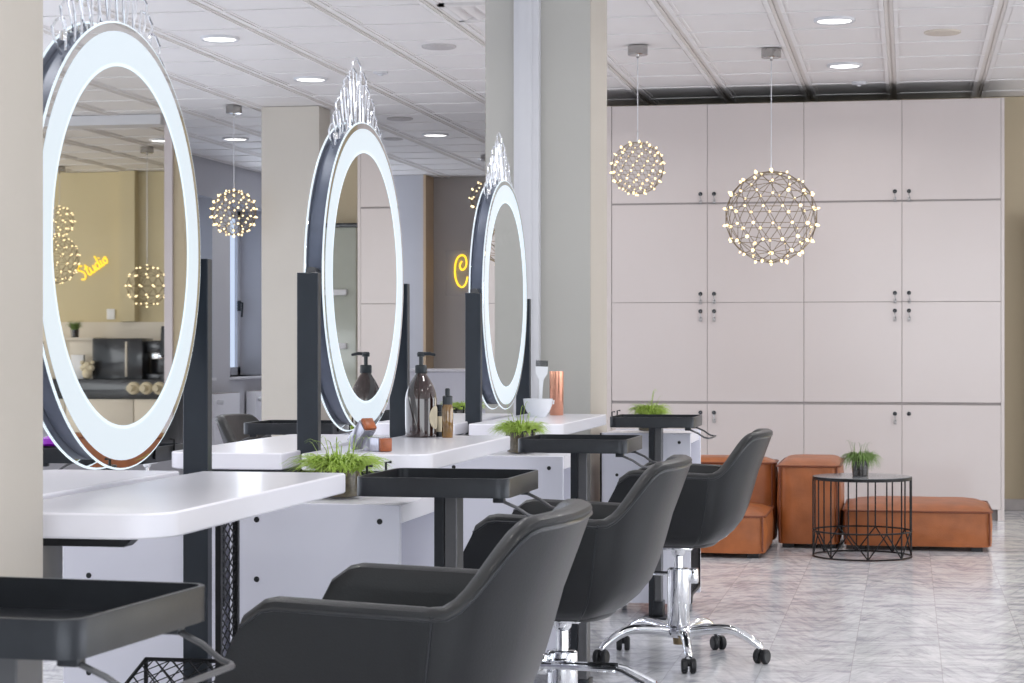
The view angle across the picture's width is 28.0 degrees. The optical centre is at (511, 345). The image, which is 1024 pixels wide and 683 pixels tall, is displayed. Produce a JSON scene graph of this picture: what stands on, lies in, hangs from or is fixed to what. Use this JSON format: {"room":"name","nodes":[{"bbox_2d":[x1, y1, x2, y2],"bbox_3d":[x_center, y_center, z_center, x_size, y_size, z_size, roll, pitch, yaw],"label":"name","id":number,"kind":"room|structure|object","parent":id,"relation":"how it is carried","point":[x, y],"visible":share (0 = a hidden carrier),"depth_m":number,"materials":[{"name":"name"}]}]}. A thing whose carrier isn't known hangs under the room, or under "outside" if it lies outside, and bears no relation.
{"room":"salon","nodes":[
{"label":"salon","id":0,"kind":"room"},
{"bbox_2d":[0,0,42,682],"bbox_3d":[-1.009,-0.280,2.986,0.486,2.720,0.480,0,0,11],"label":"wall pillar","id":1,"kind":"structure","parent":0,"point":[21,21],"depth_m":3.09,"materials":[{"name":"beige paint"}]},
{"bbox_2d":[43,155,261,473],"bbox_3d":[-4.736,-0.280,8.859,0.600,2.720,23.600,0,0,11],"label":"wall","id":2,"kind":"structure","parent":0,"point":[213,178],"depth_m":18.56,"materials":[{"name":"grey paint"}]},
{"bbox_2d":[212,392,239,444],"bbox_3d":[-2.532,0.697,18.160,0.160,0.566,0.700,0,0,11],"label":"cabinet","id":3,"kind":"object","parent":2,"relation":"attached to","point":[223,402],"visible":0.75,"depth_m":18.00,"materials":[{"name":"grey"}]},
{"bbox_2d":[229,211,261,379],"bbox_3d":[-2.611,-0.502,19.280,0.460,1.615,1.410,0,0,11],"label":"window","id":4,"kind":"structure","parent":2,"relation":"in","point":[236,305],"depth_m":19.89,"materials":[{"name":"grey"}]},
{"bbox_2d":[246,390,261,420],"bbox_3d":[-2.299,0.697,19.363,0.160,0.566,0.850,0,0,11],"label":"cabinet","id":5,"kind":"object","parent":2,"relation":"attached to","point":[253,397],"visible":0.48,"depth_m":18.96,"materials":[{"name":"grey"}]},
{"bbox_2d":[262,106,329,436],"bbox_3d":[-1.493,-0.280,14.181,0.410,2.720,0.280,0,0,11],"label":"wall pier","id":6,"kind":"object","parent":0,"point":[293,138],"visible":0.5,"depth_m":14.05,"materials":[{"name":"beige paint"}]},
{"bbox_2d":[330,175,422,433],"bbox_3d":[-1.512,-0.280,20.040,1.470,2.720,0.500,0,0,11],"label":"wall","id":7,"kind":"structure","parent":0,"point":[409,188],"depth_m":19.68,"materials":[{"name":"grey paint"}]},
{"bbox_2d":[423,175,433,367],"bbox_3d":[-0.807,-0.280,19.797,0.025,2.720,0.330,0,0,11],"label":"trim","id":8,"kind":"structure","parent":7,"relation":"attached to","point":[428,181],"depth_m":19.75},
{"bbox_2d":[434,177,484,367],"bbox_3d":[0.295,-0.280,19.849,2.150,2.720,0.190,0,0,11],"label":"wall","id":9,"kind":"structure","parent":0,"point":[454,216],"depth_m":19.92,"materials":[{"name":"paint"}]},
{"bbox_2d":[454,254,467,287],"bbox_3d":[-0.364,-0.709,19.863,0.580,0.440,0.033,0,0,11],"label":"sign","id":10,"kind":"object","parent":9,"relation":"attached to","point":[464,268],"visible":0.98,"depth_m":19.88,"materials":[{"name":"yellow plastic"}]},
{"bbox_2d":[43,0,1023,177],"bbox_3d":[2.574,-1.649,8.119,15.075,0.026,23.638,0,0,11],"label":"ceiling tiles","id":11,"kind":"structure","parent":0,"point":[730,36],"depth_m":11.60,"materials":[{"name":"white tile"}]},
{"bbox_2d":[200,35,239,42],"bbox_3d":[-1.556,-1.638,10.924,0.208,0.020,0.208,0,0,11],"label":"recessed light","id":12,"kind":"object","parent":11,"relation":"attached to","point":[206,38],"visible":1,"depth_m":10.89,"materials":[{"name":"grey plastic"}]},
{"bbox_2d":[204,38,235,41],"bbox_3d":[-1.556,-1.637,10.924,0.172,0.006,0.172,0,0,11],"label":"diffuser","id":13,"kind":"object","parent":12,"relation":"attached to","point":[205,39],"depth_m":10.94,"materials":[{"name":"white plastic"}]},
{"bbox_2d":[209,105,257,237],"bbox_3d":[-1.899,-1.188,14.002,0.333,0.900,0.331,0,0,11],"label":"pendant","id":14,"kind":"object","parent":11,"relation":"hanging from","point":[230,109],"visible":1,"depth_m":13.96,"materials":[{"name":"gold metal"}]},
{"bbox_2d":[222,137,248,140],"bbox_3d":[-2.186,-1.638,16.209,0.208,0.020,0.208,0,0,11],"label":"recessed light","id":15,"kind":"object","parent":11,"relation":"attached to","point":[223,138],"visible":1,"depth_m":16.18,"materials":[{"name":"grey plastic"}]},
{"bbox_2d":[294,76,327,82],"bbox_3d":[-1.236,-1.638,12.583,0.208,0.020,0.208,0,0,11],"label":"recessed light","id":16,"kind":"object","parent":11,"relation":"attached to","point":[305,79],"visible":1,"depth_m":12.57,"materials":[{"name":"grey plastic"}]},
{"bbox_2d":[297,79,323,81],"bbox_3d":[-1.236,-1.637,12.583,0.172,0.006,0.172,0,0,11],"label":"diffuser","id":17,"kind":"object","parent":16,"relation":"attached to","point":[298,80],"depth_m":12.62,"materials":[{"name":"white plastic"}]},
{"bbox_2d":[373,71,387,75],"bbox_3d":[-0.787,-1.632,12.272,0.090,0.028,0.090,0,0,11],"label":"smoke detector","id":18,"kind":"object","parent":11,"relation":"attached to","point":[380,73],"visible":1,"depth_m":12.24,"materials":[{"name":"grey plastic"}]},
{"bbox_2d":[383,137,402,140],"bbox_3d":[-0.940,-1.639,16.223,0.160,0.014,0.160,0,0,11],"label":"ceiling speaker","id":19,"kind":"object","parent":11,"relation":"attached to","point":[386,138],"visible":1,"depth_m":16.20,"materials":[{"name":"grey"}]},
{"bbox_2d":[387,117,412,120],"bbox_3d":[-0.809,-1.639,14.792,0.190,0.014,0.190,0,0,11],"label":"ceiling speaker","id":20,"kind":"object","parent":11,"relation":"attached to","point":[388,118],"visible":1,"depth_m":14.76,"materials":[{"name":"grey"}]},
{"bbox_2d":[422,133,448,136],"bbox_3d":[-0.595,-1.638,15.901,0.208,0.020,0.208,0,0,11],"label":"recessed light","id":21,"kind":"object","parent":11,"relation":"attached to","point":[423,134],"visible":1,"depth_m":15.87,"materials":[{"name":"grey plastic"}]},
{"bbox_2d":[422,43,455,49],"bbox_3d":[-0.400,-1.639,11.230,0.190,0.014,0.190,0,0,11],"label":"ceiling speaker","id":22,"kind":"object","parent":11,"relation":"attached to","point":[434,46],"visible":1,"depth_m":11.18,"materials":[{"name":"grey"}]},
{"bbox_2d":[469,155,484,209],"bbox_3d":[-0.217,-1.373,17.601,0.310,0.530,0.331,0,0,11],"label":"pendant","id":23,"kind":"object","parent":11,"relation":"hanging from","point":[482,157],"visible":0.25,"depth_m":17.57,"materials":[{"name":"gold metal"}]},
{"bbox_2d":[610,45,664,195],"bbox_3d":[0.686,-1.228,11.201,0.307,0.820,0.309,0,0,11],"label":"pendant","id":24,"kind":"object","parent":11,"relation":"hanging from","point":[637,51],"visible":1,"depth_m":11.17,"materials":[{"name":"gold metal"}]},
{"bbox_2d":[723,47,819,265],"bbox_3d":[1.429,-1.040,11.302,0.544,1.197,0.542,0,0,11],"label":"pendant","id":25,"kind":"object","parent":11,"relation":"hanging from","point":[771,53],"visible":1,"depth_m":11.26,"materials":[{"name":"gold metal"}]},
{"bbox_2d":[814,16,854,24],"bbox_3d":[1.622,-1.638,10.309,0.208,0.020,0.208,0,0,11],"label":"recessed light","id":26,"kind":"object","parent":11,"relation":"attached to","point":[826,20],"visible":1,"depth_m":10.29,"materials":[{"name":"grey plastic"}]},
{"bbox_2d":[818,19,850,23],"bbox_3d":[1.622,-1.637,10.309,0.172,0.006,0.172,0,0,11],"label":"diffuser","id":27,"kind":"object","parent":26,"relation":"attached to","point":[820,21],"depth_m":10.32,"materials":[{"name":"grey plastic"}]},
{"bbox_2d":[827,62,862,68],"bbox_3d":[1.942,-1.638,11.969,0.208,0.020,0.208,0,0,11],"label":"recessed light","id":28,"kind":"object","parent":11,"relation":"attached to","point":[838,65],"visible":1,"depth_m":11.94,"materials":[{"name":"grey plastic"}]},
{"bbox_2d":[830,65,858,67],"bbox_3d":[1.942,-1.637,11.969,0.172,0.006,0.172,0,0,11],"label":"diffuser","id":29,"kind":"object","parent":28,"relation":"attached to","point":[831,66],"depth_m":11.98,"materials":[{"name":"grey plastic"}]},
{"bbox_2d":[852,81,865,86],"bbox_3d":[2.162,-1.632,12.772,0.090,0.028,0.090,0,0,11],"label":"smoke detector","id":30,"kind":"object","parent":11,"relation":"attached to","point":[856,83],"visible":1,"depth_m":12.74,"materials":[{"name":"grey plastic"}]},
{"bbox_2d":[924,29,960,35],"bbox_3d":[2.251,-1.639,10.718,0.190,0.014,0.190,0,0,11],"label":"ceiling speaker","id":31,"kind":"object","parent":11,"relation":"attached to","point":[935,32],"visible":1,"depth_m":10.67,"materials":[{"name":"beige"}]},
{"bbox_2d":[43,474,1023,682],"bbox_3d":[2.390,1.130,7.890,15.500,0.100,24.400,0,0,11],"label":"floor","id":32,"kind":"structure","parent":0,"point":[937,614],"depth_m":8.12,"materials":[{"name":"stone"}]},
{"bbox_2d":[43,438,182,469],"bbox_3d":[-1.152,0.668,5.712,0.405,0.823,0.340,0,0,11],"label":"tray stand","id":33,"kind":"object","parent":32,"relation":"on","point":[163,451],"visible":0.25,"depth_m":5.61,"materials":[{"name":"black metal"}]},
{"bbox_2d":[43,436,55,445],"bbox_3d":[-1.258,0.261,5.692,0.110,0.030,0.110,0,0,11],"label":"dish","id":34,"kind":"object","parent":33,"relation":"on","point":[47,441],"visible":0.2,"depth_m":5.64,"materials":[{"name":"plastic"}]},
{"bbox_2d":[43,443,182,463],"bbox_3d":[-1.123,0.297,5.707,0.333,0.041,0.340,0,0,11],"label":"tray","id":35,"kind":"object","parent":33,"relation":"on","point":[163,452],"depth_m":5.58,"materials":[{"name":"plastic"}]},
{"bbox_2d":[0,576,234,682],"bbox_3d":[-0.527,0.668,2.265,0.406,0.823,0.340,0,0,15],"label":"tray stand","id":36,"kind":"object","parent":32,"relation":"on","point":[68,622],"visible":1,"depth_m":2.27,"materials":[{"name":"black metal"}]},
{"bbox_2d":[0,576,204,660],"bbox_3d":[-0.555,0.297,2.272,0.333,0.041,0.340,0,0,15],"label":"tray","id":37,"kind":"object","parent":36,"relation":"on","point":[49,619],"depth_m":2.29,"materials":[{"name":"black plastic"}]},
{"bbox_2d":[63,523,229,682],"bbox_3d":[-0.794,0.715,4.838,0.378,0.730,0.441,0,0,11],"label":"base cabinet","id":38,"kind":"object","parent":32,"relation":"on","point":[156,560],"visible":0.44,"depth_m":4.63,"materials":[{"name":"white laminate"}]},
{"bbox_2d":[143,392,182,470],"bbox_3d":[-2.022,0.661,11.488,0.609,0.837,0.624,0,0,11],"label":"salon chair","id":39,"kind":"object","parent":32,"relation":"on","point":[175,430],"visible":0.02,"depth_m":11.29,"materials":[{"name":"black leather"}]},
{"bbox_2d":[43,259,344,682],"bbox_3d":[-0.769,0.447,3.861,0.675,1.267,1.170,0,0,11],"label":"station","id":40,"kind":"object","parent":32,"relation":"on","point":[86,508],"visible":0.74,"depth_m":4.04,"materials":[{"name":"white paint"}]},
{"bbox_2d":[43,469,178,499],"bbox_3d":[-0.958,0.285,3.852,0.307,0.041,1.080,0,0,11],"label":"countertop","id":41,"kind":"structure","parent":40,"relation":"on","point":[60,482],"depth_m":4.10,"materials":[{"name":"white paint"}]},
{"bbox_2d":[43,0,200,469],"bbox_3d":[-0.768,-0.283,3.942,0.055,1.040,0.907,0,0,11],"label":"vanity mirror","id":42,"kind":"object","parent":40,"relation":"attached to","point":[122,249],"visible":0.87,"depth_m":3.88,"materials":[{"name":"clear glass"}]},
{"bbox_2d":[43,471,344,539],"bbox_3d":[-0.602,0.285,3.783,0.318,0.041,1.080,0,0,11],"label":"countertop","id":43,"kind":"structure","parent":40,"relation":"on","point":[174,506],"depth_m":3.54,"materials":[{"name":"white paint"}]},
{"bbox_2d":[215,414,271,443],"bbox_3d":[-0.952,0.686,8.754,0.609,0.787,0.624,0,0,11],"label":"salon chair","id":44,"kind":"object","parent":32,"relation":"on","point":[230,426],"visible":0.07,"depth_m":8.77,"materials":[{"name":"black leather"}]},
{"bbox_2d":[241,420,352,440],"bbox_3d":[-0.805,0.668,7.509,0.405,0.823,0.340,0,0,11],"label":"tray stand","id":45,"kind":"object","parent":32,"relation":"on","point":[267,428],"visible":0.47,"depth_m":7.35,"materials":[{"name":"black metal"}]},
{"bbox_2d":[244,420,352,434],"bbox_3d":[-0.776,0.297,7.503,0.333,0.041,0.340,0,0,11],"label":"tray","id":46,"kind":"object","parent":45,"relation":"on","point":[266,427],"depth_m":7.35,"materials":[{"name":"black plastic"}]},
{"bbox_2d":[230,496,433,641],"bbox_3d":[-0.397,0.715,4.761,0.391,0.730,0.441,0,0,11],"label":"base cabinet","id":47,"kind":"object","parent":32,"relation":"on","point":[298,550],"visible":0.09,"depth_m":4.55,"materials":[{"name":"white laminate"}]},
{"bbox_2d":[282,435,393,497],"bbox_3d":[-0.400,0.277,4.765,0.276,0.146,0.258,0,0,-22],"label":"potted grass","id":48,"kind":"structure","parent":47,"relation":"on","point":[352,467],"depth_m":4.72,"materials":[{"name":"green plant"}]},
{"bbox_2d":[322,468,360,497],"bbox_3d":[-0.399,0.316,4.762,0.100,0.068,0.100,0,0,11],"label":"pot","id":49,"kind":"object","parent":48,"relation":"attached to","point":[351,478],"depth_m":4.72,"materials":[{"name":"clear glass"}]},
{"bbox_2d":[172,272,509,474],"bbox_3d":[-0.429,0.447,5.621,0.675,1.267,1.155,0,0,11],"label":"station","id":50,"kind":"object","parent":32,"relation":"on","point":[268,454],"visible":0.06,"depth_m":5.22,"materials":[{"name":"white paint"}]},
{"bbox_2d":[172,434,389,469],"bbox_3d":[-0.617,0.285,5.619,0.307,0.041,1.080,0,0,11],"label":"countertop","id":51,"kind":"structure","parent":50,"relation":"on","point":[269,453],"depth_m":5.15,"materials":[{"name":"white paint"}]},
{"bbox_2d":[304,57,403,430],"bbox_3d":[-0.430,-0.283,5.695,0.055,1.040,0.907,0,0,11],"label":"vanity mirror","id":52,"kind":"object","parent":50,"relation":"attached to","point":[353,235],"visible":0.92,"depth_m":5.60,"materials":[{"name":"silver metal"}]},
{"bbox_2d":[347,418,376,449],"bbox_3d":[-0.380,0.223,5.194,0.036,0.081,0.088,0,0,-37],"label":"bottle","id":53,"kind":"object","parent":50,"relation":"on","point":[365,426],"visible":0.9,"depth_m":5.17,"materials":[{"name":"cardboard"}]},
{"bbox_2d":[363,436,391,451],"bbox_3d":[-0.338,0.247,5.153,0.036,0.036,0.082,0,0,-37],"label":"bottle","id":54,"kind":"object","parent":50,"relation":"on","point":[375,444],"visible":0.94,"depth_m":5.13,"materials":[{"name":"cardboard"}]},
{"bbox_2d":[301,435,509,470],"bbox_3d":[-0.261,0.285,5.550,0.318,0.041,1.080,0,0,11],"label":"countertop","id":55,"kind":"structure","parent":50,"relation":"on","point":[407,452],"depth_m":5.35,"materials":[{"name":"white paint"}]},
{"bbox_2d":[405,352,436,437],"bbox_3d":[-0.265,0.141,5.970,0.095,0.248,0.094,0,0,11],"label":"pump bottle","id":56,"kind":"object","parent":50,"relation":"on","point":[421,397],"visible":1,"depth_m":5.93,"materials":[{"name":"brown glass"}]},
{"bbox_2d":[436,404,442,436],"bbox_3d":[-0.212,0.218,5.990,0.022,0.094,0.022,0,0,11],"label":"oil bottle","id":57,"kind":"object","parent":50,"relation":"on","point":[439,406],"visible":0.82,"depth_m":5.98,"materials":[{"name":"black plastic"}]},
{"bbox_2d":[442,388,452,437],"bbox_3d":[-0.186,0.194,5.930,0.033,0.143,0.033,0,0,11],"label":"dropper bottle","id":58,"kind":"object","parent":50,"relation":"on","point":[447,408],"visible":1,"depth_m":5.92,"materials":[{"name":"brown glass"}]},
{"bbox_2d":[214,499,592,682],"bbox_3d":[-0.171,0.667,3.338,0.609,0.825,0.624,0,0,11],"label":"salon chair","id":59,"kind":"object","parent":32,"relation":"on","point":[493,622],"visible":1,"depth_m":3.10,"materials":[{"name":"black leather"}]},
{"bbox_2d":[379,406,464,420],"bbox_3d":[-0.416,0.668,8.809,0.405,0.823,0.340,0,0,11],"label":"tray stand","id":60,"kind":"object","parent":32,"relation":"on","point":[386,415],"visible":0.1,"depth_m":8.66,"materials":[{"name":"black metal"}]},
{"bbox_2d":[385,368,484,435],"bbox_3d":[-0.378,0.627,15.656,1.300,0.905,0.640,0,0,11],"label":"base cabinet","id":61,"kind":"object","parent":32,"relation":"on","point":[453,379],"depth_m":15.37,"materials":[{"name":"white laminate"}]},
{"bbox_2d":[410,368,464,371],"bbox_3d":[-0.378,0.184,15.656,1.300,0.018,0.640,0,0,11],"label":"countertop","id":62,"kind":"structure","parent":61,"relation":"on","point":[411,369],"depth_m":15.37,"materials":[{"name":"white paint"}]},
{"bbox_2d":[357,461,554,567],"bbox_3d":[-0.107,0.668,4.460,0.405,0.823,0.340,0,0,12],"label":"tray stand","id":63,"kind":"object","parent":32,"relation":"on","point":[448,487],"visible":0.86,"depth_m":4.43,"materials":[{"name":"black metal"}]},
{"bbox_2d":[357,468,537,498],"bbox_3d":[-0.135,0.297,4.467,0.333,0.041,0.340,0,0,12],"label":"tray","id":64,"kind":"object","parent":63,"relation":"on","point":[436,483],"depth_m":4.32,"materials":[{"name":"black plastic"}]},
{"bbox_2d":[373,293,605,435],"bbox_3d":[-0.052,0.447,7.575,0.675,1.267,1.215,0,0,11],"label":"station","id":65,"kind":"object","parent":32,"relation":"on","point":[473,422],"visible":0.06,"depth_m":7.20,"materials":[{"name":"white paint"}]},
{"bbox_2d":[373,413,513,434],"bbox_3d":[-0.245,0.285,7.543,0.307,0.041,1.080,0,0,11],"label":"countertop","id":66,"kind":"structure","parent":65,"relation":"on","point":[460,426],"depth_m":7.15,"materials":[{"name":"white paint"}]},
{"bbox_2d":[469,132,526,408],"bbox_3d":[-0.047,-0.283,7.678,0.055,1.040,0.907,0,0,11],"label":"vanity mirror","id":67,"kind":"object","parent":65,"relation":"attached to","point":[497,265],"visible":0.91,"depth_m":7.58,"materials":[{"name":"silver metal"}]},
{"bbox_2d":[469,414,605,435],"bbox_3d":[0.111,0.285,7.475,0.318,0.041,1.080,0,0,11],"label":"countertop","id":68,"kind":"structure","parent":65,"relation":"on","point":[565,423],"depth_m":7.21,"materials":[{"name":"white paint"}]},
{"bbox_2d":[523,398,553,416],"bbox_3d":[0.097,0.231,7.660,0.112,0.068,0.112,0,0,-24],"label":"mixing bowl","id":69,"kind":"object","parent":65,"relation":"on","point":[537,407],"visible":0.98,"depth_m":7.62,"materials":[{"name":"white ceramic"}]},
{"bbox_2d":[535,360,547,398],"bbox_3d":[0.111,0.153,7.659,0.048,0.203,0.007,0,0,0],"label":"brush","id":70,"kind":"object","parent":69,"relation":"in","point":[541,372],"visible":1,"depth_m":7.66,"materials":[{"name":"white plastic"}]},
{"bbox_2d":[549,371,563,414],"bbox_3d":[0.171,0.181,7.850,0.055,0.168,0.055,0,0,11],"label":"copper cup","id":71,"kind":"object","parent":65,"relation":"on","point":[556,378],"visible":1,"depth_m":7.83,"materials":[{"name":"orange metal"}]},
{"bbox_2d":[442,451,570,651],"bbox_3d":[-0.005,0.715,6.722,0.417,0.730,0.401,0,0,11],"label":"base cabinet","id":72,"kind":"object","parent":32,"relation":"on","point":[554,469],"visible":0.02,"depth_m":6.53,"materials":[{"name":"white laminate"}]},
{"bbox_2d":[488,402,551,452],"bbox_3d":[0.025,0.267,6.740,0.213,0.167,0.228,0,0,20],"label":"potted grass","id":73,"kind":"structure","parent":72,"relation":"on","point":[514,430],"depth_m":6.70,"materials":[{"name":"green plant"}]},
{"bbox_2d":[505,432,535,452],"bbox_3d":[0.028,0.316,6.737,0.100,0.068,0.100,0,0,11],"label":"pot","id":74,"kind":"object","parent":73,"relation":"on","point":[513,438],"depth_m":6.69,"materials":[{"name":"clear glass"}]},
{"bbox_2d":[463,454,692,682],"bbox_3d":[0.151,0.677,5.130,0.609,0.805,0.624,0,0,11],"label":"salon chair","id":75,"kind":"object","parent":32,"relation":"on","point":[619,551],"visible":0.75,"depth_m":4.91,"materials":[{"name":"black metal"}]},
{"bbox_2d":[518,429,656,682],"bbox_3d":[0.239,0.668,6.237,0.406,0.823,0.340,0,0,12],"label":"tray stand","id":76,"kind":"object","parent":32,"relation":"on","point":[580,447],"visible":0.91,"depth_m":6.21,"materials":[{"name":"black metal"}]},
{"bbox_2d":[518,434,641,453],"bbox_3d":[0.211,0.297,6.243,0.333,0.041,0.340,0,0,12],"label":"tray","id":77,"kind":"object","parent":76,"relation":"on","point":[539,443],"depth_m":6.09,"materials":[{"name":"black plastic"}]},
{"bbox_2d":[607,106,611,431],"bbox_3d":[0.488,-0.225,13.569,0.471,2.610,0.886,0,0,11],"label":"board","id":78,"kind":"object","parent":32,"relation":"on","point":[609,108],"visible":0.1,"depth_m":13.09,"materials":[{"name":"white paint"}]},
{"bbox_2d":[600,429,700,603],"bbox_3d":[0.575,0.715,8.452,0.366,0.730,0.424,0,0,11],"label":"base cabinet","id":79,"kind":"object","parent":32,"relation":"on","point":[675,441],"visible":0.29,"depth_m":8.26,"materials":[{"name":"white laminate"}]},
{"bbox_2d":[628,391,671,430],"bbox_3d":[0.569,0.263,8.473,0.208,0.174,0.211,0,0,11],"label":"potted grass","id":80,"kind":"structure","parent":79,"relation":"on","point":[651,408],"depth_m":8.44,"materials":[{"name":"green plant"}]},
{"bbox_2d":[638,428,648,430],"bbox_3d":[0.568,0.316,8.476,0.100,0.068,0.100,0,0,11],"label":"pot","id":81,"kind":"object","parent":80,"relation":"on","point":[640,429],"depth_m":8.44,"materials":[{"name":"grey glass"}]},
{"bbox_2d":[610,410,715,619],"bbox_3d":[0.603,0.668,8.133,0.405,0.823,0.340,0,0,11],"label":"tray stand","id":82,"kind":"object","parent":32,"relation":"on","point":[655,423],"visible":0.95,"depth_m":8.11,"materials":[{"name":"black metal"}]},
{"bbox_2d":[610,414,701,427],"bbox_3d":[0.574,0.297,8.139,0.333,0.041,0.340,0,0,11],"label":"tray","id":83,"kind":"object","parent":82,"relation":"on","point":[621,420],"depth_m":7.98,"materials":[{"name":"black plastic"}]},
{"bbox_2d":[592,428,772,673],"bbox_3d":[0.597,0.682,7.040,0.609,0.795,0.624,0,0,11],"label":"salon chair","id":84,"kind":"object","parent":32,"relation":"on","point":[713,499],"visible":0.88,"depth_m":6.84,"materials":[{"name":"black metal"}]},
{"bbox_2d":[612,401,803,463],"bbox_3d":[1.281,0.717,13.219,1.216,0.727,0.537,0,0,11],"label":"storage cabinet","id":85,"kind":"object","parent":32,"relation":"on","point":[730,422],"visible":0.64,"depth_m":12.93,"materials":[{"name":"grey"}]},
{"bbox_2d":[612,202,803,401],"bbox_3d":[1.281,-0.276,13.219,1.214,1.258,0.537,0,0,11],"label":"storage cabinet","id":86,"kind":"object","parent":85,"relation":"on","point":[695,318],"visible":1,"depth_m":12.97,"materials":[{"name":"grey"}]},
{"bbox_2d":[612,102,803,203],"bbox_3d":[1.281,-1.213,13.219,1.214,0.634,0.537,0,0,11],"label":"storage cabinet","id":87,"kind":"object","parent":86,"relation":"on","point":[706,150],"visible":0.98,"depth_m":12.97,"materials":[{"name":"grey wood"}]},
{"bbox_2d":[701,455,778,557],"bbox_3d":[1.023,0.842,10.980,0.758,0.476,1.075,0,0,11],"label":"sofa","id":88,"kind":"object","parent":32,"relation":"on","point":[757,530],"visible":0.36,"depth_m":10.56,"materials":[{"name":"leather"}]},
{"bbox_2d":[776,454,844,547],"bbox_3d":[1.655,0.843,11.322,0.347,0.473,0.823,0,0,11],"label":"ottoman","id":89,"kind":"object","parent":32,"relation":"on","point":[795,472],"visible":0.86,"depth_m":10.94,"materials":[{"name":"leather"}]},
{"bbox_2d":[812,473,912,560],"bbox_3d":[1.795,0.872,10.510,0.509,0.412,0.509,0,0,11],"label":"side table","id":90,"kind":"object","parent":32,"relation":"on","point":[875,478],"visible":0.97,"depth_m":10.42,"materials":[{"name":"metal"}]},
{"bbox_2d":[839,439,881,475],"bbox_3d":[1.778,0.572,10.507,0.265,0.187,0.243,0,0,40],"label":"potted grass","id":91,"kind":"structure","parent":90,"relation":"on","point":[860,464],"depth_m":10.47,"materials":[{"name":"green plant"}]},
{"bbox_2d":[852,460,868,475],"bbox_3d":[1.786,0.621,10.512,0.090,0.090,0.090,0,0,11],"label":"pot","id":92,"kind":"object","parent":91,"relation":"on","point":[860,471],"depth_m":10.47,"materials":[{"name":"clear glass"}]},
{"bbox_2d":[804,402,1000,520],"bbox_3d":[2.469,0.717,12.989,1.204,0.727,0.537,0,0,11],"label":"storage cabinet","id":93,"kind":"object","parent":32,"relation":"on","point":[947,449],"visible":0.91,"depth_m":12.72,"materials":[{"name":"grey wood"}]},
{"bbox_2d":[804,199,1000,402],"bbox_3d":[2.469,-0.276,12.989,1.202,1.258,0.537,0,0,11],"label":"storage cabinet","id":94,"kind":"object","parent":93,"relation":"on","point":[902,298],"visible":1,"depth_m":12.74,"materials":[{"name":"grey wood"}]},
{"bbox_2d":[804,98,1000,201],"bbox_3d":[2.469,-1.213,12.989,1.202,0.634,0.537,0,0,11],"label":"storage cabinet","id":95,"kind":"object","parent":94,"relation":"on","point":[924,149],"visible":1,"depth_m":12.74,"materials":[{"name":"grey"}]},
{"bbox_2d":[842,496,992,551],"bbox_3d":[2.209,0.956,11.184,0.787,0.247,0.823,0,0,11],"label":"ottoman","id":96,"kind":"object","parent":32,"relation":"on","point":[936,521],"visible":0.86,"depth_m":10.79,"materials":[{"name":"leather"}]},
{"bbox_2d":[1001,98,1003,520],"bbox_3d":[3.107,-0.225,13.062,0.020,2.610,0.889,0,0,11],"label":"board","id":97,"kind":"object","parent":32,"relation":"on","point":[1002,99],"visible":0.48,"depth_m":12.63,"materials":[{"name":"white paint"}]},
{"bbox_3d":[-0.228,0.725,10.763,0.350,0.670,0.372,0,0,11],"label":"box unit","id":98,"kind":"object","parent":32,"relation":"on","visible":0},
{"bbox_2d":[442,401,484,409],"bbox_3d":[-0.256,0.337,10.695,0.298,0.106,0.302,0,0,-1],"label":"potted grass","id":99,"kind":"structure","parent":98,"relation":"on","point":[458,405],"depth_m":10.64,"materials":[{"name":"green plant"}]},
{"bbox_2d":[486,0,589,434],"bbox_3d":[0.106,-0.280,8.430,0.435,2.720,0.010,0,0,11],"label":"column","id":100,"kind":"structure","parent":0,"point":[565,24],"depth_m":8.40,"materials":[{"name":"grey paint"}]},
{"bbox_2d":[514,0,540,415],"bbox_3d":[0.062,-0.280,8.401,0.105,2.720,0.063,0,0,11],"label":"trim","id":101,"kind":"structure","parent":100,"relation":"attached to","point":[527,13],"depth_m":8.37,"materials":[{"name":"grey"}]},
{"bbox_2d":[485,0,606,501],"bbox_3d":[0.150,-0.280,8.659,0.440,2.720,0.460,0,0,11],"label":"wall pillar","id":102,"kind":"structure","parent":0,"point":[598,8],"depth_m":8.57,"materials":[{"name":"beige paint"}]},
{"bbox_2d":[611,96,1023,498],"bbox_3d":[2.569,-0.280,13.747,4.530,2.720,0.250,0,0,11],"label":"wall","id":103,"kind":"structure","parent":0,"point":[1013,106],"depth_m":13.48,"materials":[{"name":"beige paint"}]},
{"bbox_2d":[1004,499,1023,510],"bbox_3d":[3.984,1.042,13.336,1.595,0.075,0.020,0,0,11],"label":"baseboard","id":104,"kind":"structure","parent":103,"relation":"attached to","point":[1009,504],"depth_m":13.46,"materials":[{"name":"stone"}]},
{"bbox_3d":[2.390,-1.715,7.890,15.500,0.090,24.400,0,0,11],"label":"ceiling","id":105,"kind":"structure","parent":0,"visible":0},
{"bbox_2d":[438,2,484,21],"bbox_3d":[-0.076,-1.647,10.064,0.480,0.022,0.480,0,0,11],"label":"ceiling vent","id":106,"kind":"object","parent":105,"relation":"in","point":[461,11],"visible":0.4,"depth_m":10.03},
{"bbox_2d":[43,0,1007,176],"bbox_3d":[2.259,-1.655,7.915,14.623,0.029,24.200,0,0,11],"label":"ceiling beams","id":107,"kind":"structure","parent":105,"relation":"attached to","point":[888,4],"depth_m":11.54,"materials":[{"name":"white metal"}]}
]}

